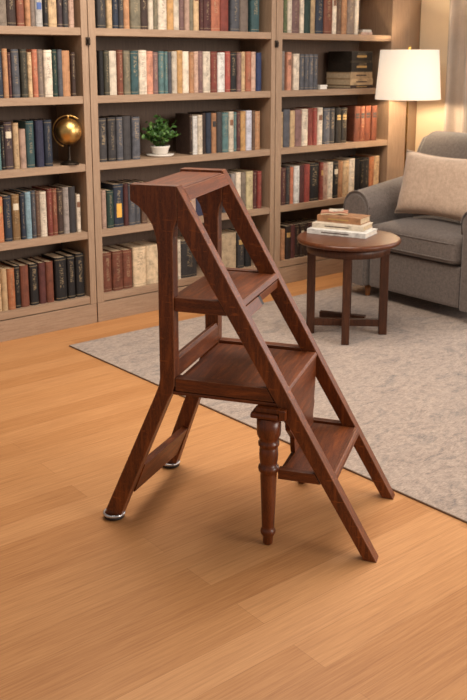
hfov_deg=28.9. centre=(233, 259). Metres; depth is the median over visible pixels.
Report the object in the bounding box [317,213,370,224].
book
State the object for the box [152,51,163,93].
book
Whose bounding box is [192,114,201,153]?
book
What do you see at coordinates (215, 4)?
book
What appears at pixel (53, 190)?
book
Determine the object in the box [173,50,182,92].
book
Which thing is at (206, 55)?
book
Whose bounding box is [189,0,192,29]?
book
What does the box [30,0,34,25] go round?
book
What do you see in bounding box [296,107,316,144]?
book
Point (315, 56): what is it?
book
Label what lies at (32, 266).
book
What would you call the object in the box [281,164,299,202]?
book
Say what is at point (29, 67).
book
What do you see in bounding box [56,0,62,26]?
book
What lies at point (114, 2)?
book
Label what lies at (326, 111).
book
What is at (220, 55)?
book
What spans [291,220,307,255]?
book
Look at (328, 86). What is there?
book
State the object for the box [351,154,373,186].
book
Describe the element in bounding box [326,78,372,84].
book
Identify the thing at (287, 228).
book
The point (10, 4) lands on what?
book
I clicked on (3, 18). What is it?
book
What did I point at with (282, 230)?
book
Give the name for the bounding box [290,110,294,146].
book
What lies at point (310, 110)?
book
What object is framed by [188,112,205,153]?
book
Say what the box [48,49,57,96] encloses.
book
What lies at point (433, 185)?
pillow
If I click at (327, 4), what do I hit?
book
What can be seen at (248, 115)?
book
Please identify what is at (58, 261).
book
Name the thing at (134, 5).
book
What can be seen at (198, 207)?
book
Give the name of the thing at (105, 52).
book
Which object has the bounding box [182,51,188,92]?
book
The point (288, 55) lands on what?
book
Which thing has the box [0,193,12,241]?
book
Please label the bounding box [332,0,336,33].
book
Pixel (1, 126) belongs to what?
book
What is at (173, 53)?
book
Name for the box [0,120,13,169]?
book
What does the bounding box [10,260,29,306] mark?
book
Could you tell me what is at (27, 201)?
book
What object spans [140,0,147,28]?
book
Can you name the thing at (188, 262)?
book
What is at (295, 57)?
book
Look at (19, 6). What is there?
book
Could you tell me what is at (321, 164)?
book
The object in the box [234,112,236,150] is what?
book
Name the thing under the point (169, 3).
book
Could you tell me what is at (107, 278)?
book
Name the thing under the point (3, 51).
book
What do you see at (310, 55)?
book
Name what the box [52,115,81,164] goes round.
globe
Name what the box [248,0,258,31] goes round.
book
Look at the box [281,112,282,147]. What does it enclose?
book
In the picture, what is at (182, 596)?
floor
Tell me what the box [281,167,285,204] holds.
book
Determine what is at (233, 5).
book
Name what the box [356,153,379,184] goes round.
book
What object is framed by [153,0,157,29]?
book
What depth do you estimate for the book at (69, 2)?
4.90 m
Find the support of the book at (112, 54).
on the bookcase at (111, 305)
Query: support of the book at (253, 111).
on the bookcase at (111, 305)
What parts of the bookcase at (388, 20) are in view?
panel, shelf, panel, shelf, panel, shelf, shelf, shelf, panel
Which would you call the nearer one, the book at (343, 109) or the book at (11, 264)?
the book at (11, 264)
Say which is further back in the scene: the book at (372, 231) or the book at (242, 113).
the book at (242, 113)
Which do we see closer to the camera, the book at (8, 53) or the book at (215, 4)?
the book at (8, 53)
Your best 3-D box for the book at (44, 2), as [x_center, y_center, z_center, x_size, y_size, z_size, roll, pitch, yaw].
[-1.042,-1.380,4.847,0.028,0.260,0.156,-10,16,-38]
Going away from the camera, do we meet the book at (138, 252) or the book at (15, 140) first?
the book at (15, 140)
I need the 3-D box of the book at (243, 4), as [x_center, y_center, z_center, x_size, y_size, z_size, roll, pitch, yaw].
[0.018,-1.575,5.703,0.068,0.270,0.173,-10,16,-38]
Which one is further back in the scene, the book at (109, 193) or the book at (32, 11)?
the book at (109, 193)
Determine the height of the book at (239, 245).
0.235 m
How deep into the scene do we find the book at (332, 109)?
6.29 m
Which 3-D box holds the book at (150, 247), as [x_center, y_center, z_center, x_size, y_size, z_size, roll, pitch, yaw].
[-0.545,0.012,5.591,0.092,0.240,0.180,-10,16,-38]
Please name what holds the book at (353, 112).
on the bookcase at (388, 20)
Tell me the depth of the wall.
6.62 m
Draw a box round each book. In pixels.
[0,0,6,25]
[0,49,2,97]
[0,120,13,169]
[0,125,5,169]
[0,146,1,169]
[0,191,20,239]
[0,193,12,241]
[0,196,3,242]
[0,260,20,307]
[0,263,15,309]
[0,266,7,310]
[0,280,1,311]
[1,49,8,97]
[4,189,25,238]
[6,0,15,25]
[7,49,19,97]
[7,52,11,97]
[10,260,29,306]
[11,122,19,168]
[11,188,31,238]
[13,120,34,167]
[14,258,38,304]
[15,0,24,25]
[18,49,27,97]
[18,128,26,167]
[18,187,36,237]
[19,187,40,236]
[22,119,44,166]
[23,0,30,25]
[25,257,46,303]
[26,49,38,96]
[26,52,32,96]
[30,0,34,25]
[30,256,53,302]
[32,185,52,235]
[32,188,47,236]
[34,0,42,26]
[37,49,43,96]
[37,118,52,165]
[41,185,57,234]
[42,0,47,26]
[42,50,52,96]
[42,252,66,300]
[46,185,63,234]
[47,0,56,26]
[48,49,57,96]
[49,184,69,233]
[52,183,75,232]
[54,251,75,298]
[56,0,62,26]
[56,49,62,96]
[59,248,84,296]
[62,0,67,26]
[62,50,70,95]
[67,0,73,26]
[69,52,75,95]
[75,193,80,231]
[95,0,105,27]
[96,51,103,94]
[97,50,109,94]
[98,117,106,161]
[100,116,115,160]
[100,181,123,226]
[100,187,113,227]
[101,189,106,228]
[102,245,122,290]
[102,249,111,291]
[105,0,111,27]
[106,115,122,160]
[107,180,128,225]
[109,50,122,94]
[109,51,116,94]
[109,115,130,159]
[111,0,117,27]
[111,244,131,288]
[113,180,135,224]
[117,242,145,286]
[118,0,123,28]
[118,179,139,223]
[122,51,130,94]
[123,0,129,28]
[125,50,146,93]
[126,115,139,158]
[127,179,147,223]
[129,0,140,28]
[130,51,138,94]
[133,240,157,283]
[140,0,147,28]
[146,51,152,93]
[147,0,152,28]
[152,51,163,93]
[152,52,157,93]
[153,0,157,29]
[157,0,166,29]
[164,51,176,92]
[164,52,167,93]
[166,0,173,29]
[167,52,171,92]
[173,0,178,29]
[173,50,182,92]
[175,113,192,154]
[177,235,196,277]
[177,239,180,278]
[179,0,183,29]
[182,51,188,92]
[184,0,189,29]
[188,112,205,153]
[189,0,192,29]
[189,51,197,92]
[189,52,193,92]
[190,198,195,210]
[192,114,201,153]
[192,116,197,154]
[193,0,198,30]
[196,199,202,215]
[198,51,202,92]
[199,0,203,30]
[199,112,210,153]
[203,0,210,30]
[203,52,209,91]
[203,111,221,152]
[208,112,215,152]
[210,51,229,91]
[210,52,216,91]
[211,0,219,30]
[217,52,224,91]
[218,110,233,151]
[220,0,227,30]
[222,112,227,151]
[222,229,235,267]
[225,110,239,150]
[225,228,243,267]
[227,170,240,196]
[228,0,238,31]
[228,169,245,206]
[228,172,235,186]
[229,168,252,209]
[229,228,250,266]
[230,52,244,90]
[230,53,235,91]
[231,110,245,150]
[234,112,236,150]
[236,53,240,91]
[236,109,251,149]
[239,0,247,31]
[243,168,261,207]
[244,51,250,90]
[244,169,256,208]
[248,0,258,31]
[251,52,255,90]
[251,110,254,149]
[255,53,260,90]
[255,111,259,149]
[280,222,294,257]
[280,223,290,258]
[280,228,284,259]
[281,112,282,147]
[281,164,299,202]
[281,165,289,203]
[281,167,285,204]
[282,51,284,89]
[282,109,289,146]
[282,162,303,202]
[283,0,286,32]
[283,165,292,203]
[283,220,304,256]
[284,52,291,89]
[284,221,299,256]
[287,0,291,32]
[288,108,307,145]
[288,162,309,201]
[290,109,301,145]
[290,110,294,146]
[291,54,298,89]
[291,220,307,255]
[292,0,298,32]
[293,107,312,144]
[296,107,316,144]
[297,219,311,227]
[299,0,303,32]
[299,54,303,89]
[299,161,318,200]
[304,0,310,32]
[304,54,308,89]
[304,106,322,144]
[306,160,323,199]
[307,227,376,238]
[309,54,313,89]
[309,160,327,198]
[310,0,314,32]
[310,160,332,198]
[312,221,372,231]
[313,54,317,88]
[315,0,322,33]
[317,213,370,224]
[320,159,337,197]
[322,107,329,143]
[322,159,342,196]
[323,0,331,33]
[324,107,334,143]
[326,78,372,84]
[327,72,371,78]
[327,85,372,87]
[328,51,372,61]
[328,62,372,71]
[330,106,346,142]
[331,159,348,196]
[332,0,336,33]
[334,107,341,142]
[334,157,354,192]
[336,0,341,33]
[339,105,359,141]
[341,0,346,33]
[346,0,354,33]
[348,156,368,187]
[348,157,359,189]
[349,157,363,189]
[351,105,364,140]
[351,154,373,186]
[354,0,358,34]
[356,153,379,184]
[358,32,372,34]
[360,104,376,139]
[360,105,370,140]
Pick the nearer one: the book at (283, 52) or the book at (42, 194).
the book at (42, 194)
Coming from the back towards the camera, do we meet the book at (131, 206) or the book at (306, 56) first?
the book at (306, 56)
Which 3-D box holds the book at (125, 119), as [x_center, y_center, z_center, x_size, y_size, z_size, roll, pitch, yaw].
[-0.661,-0.720,5.314,0.054,0.253,0.153,-10,16,-38]
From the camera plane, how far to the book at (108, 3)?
5.05 m
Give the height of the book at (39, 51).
0.250 m
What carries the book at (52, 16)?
on the bookcase at (32, 320)
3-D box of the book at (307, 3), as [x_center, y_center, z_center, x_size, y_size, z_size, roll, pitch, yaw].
[0.444,-1.646,6.029,0.058,0.270,0.157,-10,16,-38]
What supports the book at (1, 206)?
on the bookcase at (32, 320)
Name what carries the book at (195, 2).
on the bookcase at (111, 305)
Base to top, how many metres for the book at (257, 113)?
0.247 m
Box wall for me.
[415,0,449,151]
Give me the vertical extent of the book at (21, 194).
0.255 m
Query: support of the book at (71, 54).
on the bookcase at (32, 320)
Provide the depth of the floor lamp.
6.10 m
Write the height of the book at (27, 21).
0.270 m
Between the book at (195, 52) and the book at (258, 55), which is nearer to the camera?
the book at (195, 52)
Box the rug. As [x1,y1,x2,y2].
[69,283,466,522]
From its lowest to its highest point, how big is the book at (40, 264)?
0.235 m
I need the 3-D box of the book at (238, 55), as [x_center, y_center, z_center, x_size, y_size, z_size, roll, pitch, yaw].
[-0.006,-1.193,5.747,0.035,0.240,0.151,-10,16,-38]
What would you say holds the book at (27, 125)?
on the bookcase at (32, 320)
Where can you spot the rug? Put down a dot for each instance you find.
(405, 388)
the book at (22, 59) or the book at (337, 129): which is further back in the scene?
the book at (337, 129)
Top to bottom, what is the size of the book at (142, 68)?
0.250 m
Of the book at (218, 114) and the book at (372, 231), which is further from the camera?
the book at (218, 114)
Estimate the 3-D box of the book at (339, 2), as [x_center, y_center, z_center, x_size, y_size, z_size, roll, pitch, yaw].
[0.676,-1.681,6.208,0.042,0.260,0.152,-10,16,-38]
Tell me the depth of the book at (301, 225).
6.29 m
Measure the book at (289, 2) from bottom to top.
0.280 m
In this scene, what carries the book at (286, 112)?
on the bookcase at (388, 20)
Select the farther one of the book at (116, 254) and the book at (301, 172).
the book at (301, 172)
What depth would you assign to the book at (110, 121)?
5.19 m
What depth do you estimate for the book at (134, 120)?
5.29 m
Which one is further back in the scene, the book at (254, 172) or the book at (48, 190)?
the book at (254, 172)
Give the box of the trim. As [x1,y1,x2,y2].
[407,0,421,150]
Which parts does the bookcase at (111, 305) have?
panel, panel, panel, shelf, shelf, shelf, shelf, shelf, panel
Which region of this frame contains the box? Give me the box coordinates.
[317,85,326,88]
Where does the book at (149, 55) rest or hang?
on the bookcase at (111, 305)
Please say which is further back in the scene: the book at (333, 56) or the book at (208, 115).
the book at (333, 56)
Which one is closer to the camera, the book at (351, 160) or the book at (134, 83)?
the book at (134, 83)
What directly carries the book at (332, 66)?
on the book at (343, 75)
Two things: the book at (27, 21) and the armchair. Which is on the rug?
the armchair
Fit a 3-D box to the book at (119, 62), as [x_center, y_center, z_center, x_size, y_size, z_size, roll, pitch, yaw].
[-0.694,-1.080,5.214,0.036,0.250,0.173,-10,16,-38]
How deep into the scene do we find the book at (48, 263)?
5.10 m
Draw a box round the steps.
[103,167,394,562]
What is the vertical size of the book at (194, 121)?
0.235 m
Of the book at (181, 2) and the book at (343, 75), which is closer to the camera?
the book at (181, 2)
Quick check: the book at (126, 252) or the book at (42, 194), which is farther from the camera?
the book at (126, 252)
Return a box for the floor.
[0,272,466,699]
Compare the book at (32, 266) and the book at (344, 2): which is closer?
the book at (32, 266)
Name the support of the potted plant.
on the bookcase at (111, 305)
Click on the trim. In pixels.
(415, 13)
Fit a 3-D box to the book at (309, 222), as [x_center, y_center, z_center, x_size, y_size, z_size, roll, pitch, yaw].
[0.498,-0.162,6.404,0.042,0.230,0.165,-10,16,-38]
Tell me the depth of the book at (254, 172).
5.95 m
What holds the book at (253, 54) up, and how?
on the bookcase at (111, 305)
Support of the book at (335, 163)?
on the bookcase at (388, 20)
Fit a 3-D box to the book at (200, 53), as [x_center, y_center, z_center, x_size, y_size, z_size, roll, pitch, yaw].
[-0.256,-1.160,5.580,0.037,0.247,0.188,-10,16,-38]
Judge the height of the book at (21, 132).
0.210 m
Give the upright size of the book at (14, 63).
0.250 m
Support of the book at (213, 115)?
on the bookcase at (111, 305)
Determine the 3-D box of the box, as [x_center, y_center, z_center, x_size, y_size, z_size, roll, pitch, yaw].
[0.599,-1.184,6.194,0.068,0.029,0.054,-10,16,-38]
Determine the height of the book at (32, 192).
0.262 m
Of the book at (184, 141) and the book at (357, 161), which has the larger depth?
the book at (357, 161)
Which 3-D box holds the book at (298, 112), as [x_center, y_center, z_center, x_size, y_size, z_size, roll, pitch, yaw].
[0.395,-0.901,6.153,0.063,0.245,0.153,-10,16,-38]
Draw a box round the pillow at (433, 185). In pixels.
[394,149,466,220]
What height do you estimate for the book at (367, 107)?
0.250 m
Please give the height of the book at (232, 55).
0.240 m
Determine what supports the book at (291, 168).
on the bookcase at (388, 20)
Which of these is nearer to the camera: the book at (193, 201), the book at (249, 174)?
the book at (193, 201)
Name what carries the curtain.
hanging from the curtain rod
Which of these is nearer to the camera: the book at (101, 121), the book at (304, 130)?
the book at (101, 121)
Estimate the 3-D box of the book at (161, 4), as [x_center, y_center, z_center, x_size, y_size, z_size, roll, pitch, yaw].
[-0.459,-1.488,5.314,0.062,0.270,0.164,-10,16,-38]
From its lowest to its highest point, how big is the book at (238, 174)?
0.250 m
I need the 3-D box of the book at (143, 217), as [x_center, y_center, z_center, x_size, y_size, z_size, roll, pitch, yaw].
[-0.579,-0.356,5.466,0.042,0.250,0.168,-10,16,-38]
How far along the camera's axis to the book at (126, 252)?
5.41 m
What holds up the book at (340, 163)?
on the bookcase at (388, 20)
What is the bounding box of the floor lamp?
[375,46,440,167]
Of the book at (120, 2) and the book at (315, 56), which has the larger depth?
the book at (315, 56)
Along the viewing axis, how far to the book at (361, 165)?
6.56 m
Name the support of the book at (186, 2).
on the bookcase at (111, 305)
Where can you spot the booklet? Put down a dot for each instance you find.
(329, 211)
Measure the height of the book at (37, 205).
0.258 m
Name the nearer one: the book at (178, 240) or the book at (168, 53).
the book at (168, 53)
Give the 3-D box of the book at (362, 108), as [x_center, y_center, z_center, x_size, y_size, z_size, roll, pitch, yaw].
[0.877,-0.990,6.543,0.051,0.250,0.164,-10,16,-38]
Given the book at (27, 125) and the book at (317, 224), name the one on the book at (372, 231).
the book at (317, 224)
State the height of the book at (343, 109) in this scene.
0.245 m
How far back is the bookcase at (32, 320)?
5.08 m
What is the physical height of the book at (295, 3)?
0.270 m
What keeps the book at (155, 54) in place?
on the bookcase at (111, 305)
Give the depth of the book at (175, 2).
5.33 m
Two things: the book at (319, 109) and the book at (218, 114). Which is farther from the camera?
the book at (319, 109)
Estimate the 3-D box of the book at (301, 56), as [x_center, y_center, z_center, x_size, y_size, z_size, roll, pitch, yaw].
[0.413,-1.265,6.092,0.040,0.232,0.154,-10,16,-38]
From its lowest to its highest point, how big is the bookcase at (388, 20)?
2.340 m
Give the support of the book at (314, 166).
on the bookcase at (388, 20)
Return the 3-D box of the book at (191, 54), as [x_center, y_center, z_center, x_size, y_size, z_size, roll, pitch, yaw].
[-0.296,-1.143,5.520,0.033,0.240,0.157,-10,16,-38]
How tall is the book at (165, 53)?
0.243 m
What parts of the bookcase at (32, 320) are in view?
panel, shelf, shelf, shelf, shelf, shelf, panel, panel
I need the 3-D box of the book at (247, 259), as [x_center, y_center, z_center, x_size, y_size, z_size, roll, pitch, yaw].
[0.046,-0.088,6.054,0.055,0.235,0.182,-10,16,-38]
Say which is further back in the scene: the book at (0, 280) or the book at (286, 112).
the book at (286, 112)
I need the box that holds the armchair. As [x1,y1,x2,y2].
[343,131,466,312]
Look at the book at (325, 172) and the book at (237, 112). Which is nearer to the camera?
the book at (237, 112)
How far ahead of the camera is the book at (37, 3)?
4.78 m
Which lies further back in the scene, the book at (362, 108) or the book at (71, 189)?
the book at (362, 108)
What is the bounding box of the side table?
[297,230,400,344]
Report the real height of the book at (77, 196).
0.215 m
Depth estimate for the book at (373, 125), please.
6.55 m
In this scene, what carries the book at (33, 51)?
on the bookcase at (32, 320)
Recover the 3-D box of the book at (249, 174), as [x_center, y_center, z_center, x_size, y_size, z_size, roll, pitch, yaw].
[0.052,-0.470,5.983,0.059,0.250,0.185,-10,16,-38]
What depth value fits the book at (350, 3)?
6.22 m
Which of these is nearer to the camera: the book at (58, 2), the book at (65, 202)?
the book at (58, 2)
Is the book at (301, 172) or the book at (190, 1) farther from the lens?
the book at (301, 172)
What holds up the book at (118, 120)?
on the bookcase at (111, 305)
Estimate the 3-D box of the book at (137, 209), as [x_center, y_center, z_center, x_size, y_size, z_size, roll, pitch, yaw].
[-0.625,-0.353,5.453,0.038,0.250,0.187,-10,16,-38]
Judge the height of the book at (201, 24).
0.260 m
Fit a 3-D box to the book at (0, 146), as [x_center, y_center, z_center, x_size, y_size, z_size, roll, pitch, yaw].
[-1.291,-0.598,4.827,0.035,0.225,0.174,-10,16,-38]
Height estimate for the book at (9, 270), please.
0.230 m
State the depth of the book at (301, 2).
5.94 m
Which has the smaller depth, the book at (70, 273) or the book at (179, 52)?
the book at (70, 273)
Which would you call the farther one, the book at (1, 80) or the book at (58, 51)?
the book at (58, 51)
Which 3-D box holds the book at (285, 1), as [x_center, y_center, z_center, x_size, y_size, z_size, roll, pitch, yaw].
[0.282,-1.622,5.917,0.034,0.270,0.184,-10,16,-38]
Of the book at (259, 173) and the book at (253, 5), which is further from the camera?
the book at (259, 173)
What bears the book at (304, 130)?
on the bookcase at (388, 20)
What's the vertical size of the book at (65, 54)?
0.245 m
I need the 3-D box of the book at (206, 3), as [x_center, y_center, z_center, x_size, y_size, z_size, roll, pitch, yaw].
[-0.201,-1.533,5.514,0.060,0.270,0.154,-10,16,-38]
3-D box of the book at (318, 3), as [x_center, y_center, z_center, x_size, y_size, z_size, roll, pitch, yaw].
[0.529,-1.662,6.101,0.073,0.270,0.161,-10,16,-38]
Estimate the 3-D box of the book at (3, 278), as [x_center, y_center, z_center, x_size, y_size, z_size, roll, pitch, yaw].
[-1.300,0.147,4.992,0.034,0.235,0.185,-10,16,-38]
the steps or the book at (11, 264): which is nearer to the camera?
the steps
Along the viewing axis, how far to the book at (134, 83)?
5.21 m
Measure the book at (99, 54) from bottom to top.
0.245 m
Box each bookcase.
[0,0,96,341]
[86,0,278,321]
[274,0,410,283]
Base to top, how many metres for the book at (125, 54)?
0.247 m
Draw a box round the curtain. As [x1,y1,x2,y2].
[443,0,466,132]
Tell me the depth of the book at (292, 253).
6.24 m
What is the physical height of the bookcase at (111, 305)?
2.340 m
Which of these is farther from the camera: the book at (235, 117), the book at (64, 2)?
the book at (235, 117)
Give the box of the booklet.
[321,208,347,214]
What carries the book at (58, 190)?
on the bookcase at (32, 320)
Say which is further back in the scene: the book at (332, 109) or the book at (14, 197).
the book at (332, 109)
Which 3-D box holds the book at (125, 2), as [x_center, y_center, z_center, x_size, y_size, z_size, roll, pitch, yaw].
[-0.654,-1.451,5.168,0.039,0.260,0.171,-10,16,-38]
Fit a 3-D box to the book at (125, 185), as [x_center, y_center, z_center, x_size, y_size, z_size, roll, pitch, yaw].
[-0.688,-0.341,5.399,0.030,0.250,0.194,-10,16,-38]
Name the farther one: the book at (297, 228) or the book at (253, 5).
the book at (297, 228)
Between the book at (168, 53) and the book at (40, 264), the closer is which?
the book at (40, 264)
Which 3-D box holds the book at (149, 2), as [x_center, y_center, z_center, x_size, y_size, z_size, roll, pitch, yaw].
[-0.526,-1.474,5.271,0.033,0.260,0.171,-10,16,-38]
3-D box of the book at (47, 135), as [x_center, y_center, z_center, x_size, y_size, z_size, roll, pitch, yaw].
[-1.059,-0.651,5.005,0.047,0.252,0.168,-10,16,-38]
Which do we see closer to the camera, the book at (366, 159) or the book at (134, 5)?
the book at (134, 5)
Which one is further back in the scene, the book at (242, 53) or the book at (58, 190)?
the book at (242, 53)
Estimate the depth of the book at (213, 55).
5.57 m
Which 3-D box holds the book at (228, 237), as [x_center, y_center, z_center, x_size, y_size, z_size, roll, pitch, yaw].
[-0.085,-0.069,5.958,0.124,0.240,0.194,-10,16,-38]
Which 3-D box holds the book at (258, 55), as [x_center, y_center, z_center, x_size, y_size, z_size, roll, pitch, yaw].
[0.110,-1.218,5.861,0.041,0.240,0.186,-10,16,-38]
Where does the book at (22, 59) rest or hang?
on the bookcase at (32, 320)
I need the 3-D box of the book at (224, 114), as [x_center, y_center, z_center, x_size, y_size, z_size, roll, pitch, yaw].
[-0.100,-0.818,5.770,0.051,0.247,0.173,-10,16,-38]
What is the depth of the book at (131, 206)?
5.36 m
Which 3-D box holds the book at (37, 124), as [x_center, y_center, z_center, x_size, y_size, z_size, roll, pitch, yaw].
[-1.098,-0.644,4.973,0.047,0.252,0.167,-10,16,-38]
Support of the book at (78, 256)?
on the bookcase at (32, 320)
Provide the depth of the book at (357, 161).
6.53 m
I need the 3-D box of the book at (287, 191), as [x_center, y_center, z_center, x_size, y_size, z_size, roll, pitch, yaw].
[0.317,-0.518,6.191,0.036,0.255,0.181,-10,16,-38]
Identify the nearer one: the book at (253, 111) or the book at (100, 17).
the book at (100, 17)
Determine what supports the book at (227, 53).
on the bookcase at (111, 305)
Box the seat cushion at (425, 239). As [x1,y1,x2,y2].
[372,215,462,264]
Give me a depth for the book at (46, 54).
4.87 m
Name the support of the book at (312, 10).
on the bookcase at (388, 20)
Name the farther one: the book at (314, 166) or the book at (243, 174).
the book at (314, 166)
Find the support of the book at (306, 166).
on the bookcase at (388, 20)
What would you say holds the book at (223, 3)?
on the bookcase at (111, 305)
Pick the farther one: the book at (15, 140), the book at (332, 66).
the book at (332, 66)
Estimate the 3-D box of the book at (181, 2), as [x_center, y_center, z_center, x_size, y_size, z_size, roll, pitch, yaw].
[-0.355,-1.504,5.407,0.035,0.260,0.165,-10,16,-38]
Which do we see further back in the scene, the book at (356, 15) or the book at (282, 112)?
the book at (356, 15)
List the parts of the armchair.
leg, arm, seat, backrest, arm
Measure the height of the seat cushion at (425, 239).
0.202 m
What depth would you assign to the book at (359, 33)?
6.33 m
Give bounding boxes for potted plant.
[140,114,180,156]
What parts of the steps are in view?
post, post, rail, tread rail, rail, tread rail, seat, turned leg, rail, tread rail, riser panel, tread rail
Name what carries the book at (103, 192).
on the bookcase at (111, 305)
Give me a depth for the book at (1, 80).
4.71 m
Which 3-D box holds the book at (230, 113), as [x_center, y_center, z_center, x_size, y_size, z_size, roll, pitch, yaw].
[-0.056,-0.825,5.790,0.040,0.252,0.154,-10,16,-38]
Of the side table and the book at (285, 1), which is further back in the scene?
the book at (285, 1)
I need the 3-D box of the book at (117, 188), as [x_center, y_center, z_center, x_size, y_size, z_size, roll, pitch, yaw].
[-0.722,-0.333,5.362,0.067,0.250,0.174,-10,16,-38]
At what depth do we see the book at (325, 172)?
6.34 m
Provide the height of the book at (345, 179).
0.257 m
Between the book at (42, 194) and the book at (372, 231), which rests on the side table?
the book at (372, 231)
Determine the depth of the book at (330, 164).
6.38 m
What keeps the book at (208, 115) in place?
on the bookcase at (111, 305)
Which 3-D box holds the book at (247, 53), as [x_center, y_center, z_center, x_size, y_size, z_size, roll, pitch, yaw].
[0.048,-1.209,5.802,0.044,0.247,0.169,-10,16,-38]
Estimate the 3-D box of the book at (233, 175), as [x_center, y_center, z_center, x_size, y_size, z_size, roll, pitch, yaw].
[-0.058,-0.451,5.907,0.040,0.245,0.192,-10,16,-38]

